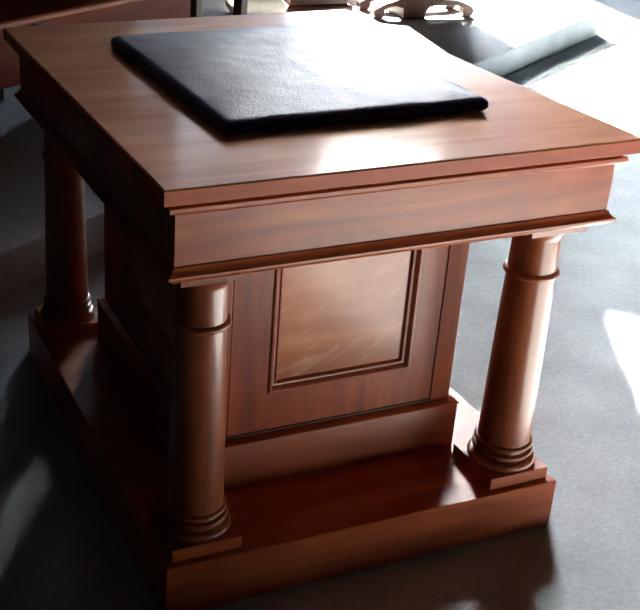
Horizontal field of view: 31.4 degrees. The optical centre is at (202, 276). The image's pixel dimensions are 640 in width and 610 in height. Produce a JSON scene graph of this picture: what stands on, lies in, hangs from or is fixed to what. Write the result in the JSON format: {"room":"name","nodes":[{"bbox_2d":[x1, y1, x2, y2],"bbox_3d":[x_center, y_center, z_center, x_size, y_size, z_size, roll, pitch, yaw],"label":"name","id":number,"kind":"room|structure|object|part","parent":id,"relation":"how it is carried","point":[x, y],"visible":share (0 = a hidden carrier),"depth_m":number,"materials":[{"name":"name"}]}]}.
{"room":"office","nodes":[
{"label":"office","id":0,"kind":"room"},
{"bbox_2d":[0,0,639,609],"bbox_3d":[2.178,-0.694,5.678,13.600,0.200,21.200,20,30,34],"label":"floor","id":1,"kind":"structure","parent":0,"point":[63,547],"depth_m":2.87,"materials":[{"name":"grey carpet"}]},
{"bbox_2d":[0,0,601,295],"bbox_3d":[-3.352,-0.548,4.567,5.635,0.150,12.060,20,30,34],"label":"platform","id":2,"kind":"object","parent":1,"relation":"on","point":[501,38],"visible":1,"depth_m":6.23,"materials":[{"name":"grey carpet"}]},
{"bbox_2d":[0,0,247,99],"bbox_3d":[-0.824,-1.209,4.777,0.445,1.020,3.010,20,30,34],"label":"bench","id":3,"kind":"object","parent":2,"relation":"on","point":[13,13],"visible":0.33,"depth_m":4.90,"materials":[{"name":"brown wood"}]},
{"bbox_3d":[-0.931,-0.991,5.017,0.055,0.414,0.055,20,30,34],"label":"leg","id":4,"kind":"part","parent":3,"relation":"part of","materials":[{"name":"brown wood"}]},
{"bbox_3d":[-0.700,-0.883,4.802,0.055,0.414,0.055,20,30,34],"label":"leg","id":5,"kind":"part","parent":3,"relation":"part of","materials":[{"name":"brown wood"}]},
{"bbox_3d":[-0.804,-1.142,4.817,0.420,0.035,2.950,20,30,34],"label":"seat","id":6,"kind":"part","parent":3,"relation":"part of","materials":[{"name":"brown wood"}]},
{"bbox_3d":[-0.834,-0.898,4.636,0.030,0.254,2.460,20,30,34],"label":"panel","id":7,"kind":"part","parent":3,"relation":"part of","materials":[{"name":"red wood"}]},
{"bbox_3d":[-0.039,-1.444,6.052,0.055,0.414,0.055,20,30,34],"label":"leg","id":8,"kind":"part","parent":3,"relation":"part of","materials":[{"name":"brown wood"}]},
{"bbox_3d":[0.192,-1.337,5.838,0.055,0.414,0.055,20,30,34],"label":"leg","id":9,"kind":"part","parent":3,"relation":"part of","materials":[{"name":"brown wood"}]},
{"bbox_2d":[225,0,285,14],"bbox_3d":[0.319,-1.663,6.853,0.315,0.155,0.260,-4,26,-13],"label":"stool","id":10,"kind":"object","parent":2,"relation":"on","point":[254,6],"visible":0.49,"depth_m":6.75,"materials":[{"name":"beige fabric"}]},
{"bbox_2d":[283,0,352,12],"bbox_3d":[0.704,-2.084,6.847,0.425,0.945,0.271,-4,26,-13],"label":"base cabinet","id":11,"kind":"object","parent":2,"relation":"on","point":[290,5],"visible":0.61,"depth_m":6.92,"materials":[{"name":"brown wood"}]},
{"bbox_2d":[357,0,473,18],"bbox_3d":[1.347,-2.154,6.883,0.658,1.080,0.444,-4,26,-12],"label":"pedestal stand","id":12,"kind":"object","parent":2,"relation":"on","point":[405,9],"visible":1,"depth_m":6.94,"materials":[{"name":"brown wood"}]},
{"bbox_2d":[3,9,639,609],"bbox_3d":[0.162,-0.031,2.763,1.000,0.943,1.248,-8,27,-20],"label":"desk","id":13,"kind":"object","parent":1,"relation":"on","point":[258,395],"visible":0.95,"depth_m":2.42,"materials":[{"name":"brown wood"}]},
{"bbox_3d":[-0.227,-0.162,2.948,0.050,0.510,0.050,-8,27,-20],"label":"corner post","id":14,"kind":"part","parent":13,"relation":"part of","materials":[{"name":"brown wood"}]},
{"bbox_3d":[-0.111,-0.025,2.649,0.024,0.500,0.642,-8,27,-20],"label":"panel frame","id":15,"kind":"part","parent":13,"relation":"part of","materials":[{"name":"brown wood"}]},
{"bbox_3d":[-0.118,-0.037,2.639,0.016,0.346,0.460,-8,27,-20],"label":"panel moulding","id":16,"kind":"part","parent":13,"relation":"part of","materials":[{"name":"brown wood"}]},
{"bbox_3d":[-0.104,-0.039,2.645,0.018,0.302,0.416,-8,27,-20],"label":"panel","id":17,"kind":"part","parent":13,"relation":"part of","materials":[{"name":"brown wood"}]},
{"bbox_3d":[0.027,0.119,2.362,0.050,0.510,0.050,-8,27,-20],"label":"corner post","id":18,"kind":"part","parent":13,"relation":"part of","materials":[{"name":"brown wood"}]},
{"bbox_3d":[0.153,0.227,2.884,0.650,0.126,0.784,-8,27,-20],"label":"board","id":19,"kind":"part","parent":13,"relation":"part of","materials":[{"name":"brown wood"}]},
{"bbox_2d":[111,24,488,133],"bbox_3d":[0.185,-0.473,2.546,0.600,0.041,0.742,-8,27,-20],"label":"desk pad","id":20,"kind":"object","parent":13,"relation":"on","point":[248,80],"visible":1,"depth_m":2.41,"materials":[{"name":"black leather"}]},
{"bbox_3d":[0.170,-0.302,2.637,0.965,0.029,1.212,-8,27,-20],"label":"cornice","id":21,"kind":"part","parent":13,"relation":"part of","materials":[{"name":"brown wood"}]},
{"bbox_3d":[0.174,-0.417,2.583,0.967,0.030,1.214,-8,27,-20],"label":"moulding","id":22,"kind":"part","parent":13,"relation":"part of","materials":[{"name":"brown wood"}]},
{"bbox_3d":[0.293,0.083,2.446,0.508,0.500,0.024,-8,27,-20],"label":"panel frame","id":23,"kind":"part","parent":13,"relation":"part of","materials":[{"name":"brown wood"}]},
{"bbox_3d":[0.303,0.065,2.450,0.309,0.302,0.018,-8,27,-20],"label":"panel","id":24,"kind":"part","parent":13,"relation":"part of","materials":[{"name":"brown wood"}]},
{"bbox_3d":[0.309,0.071,2.437,0.353,0.346,0.016,-8,27,-20],"label":"panel moulding","id":25,"kind":"part","parent":13,"relation":"part of","materials":[{"name":"brown wood"}]},
{"bbox_3d":[0.551,0.046,2.554,0.050,0.510,0.050,-8,27,-20],"label":"corner post","id":26,"kind":"part","parent":13,"relation":"part of","materials":[{"name":"brown wood"}]}
]}

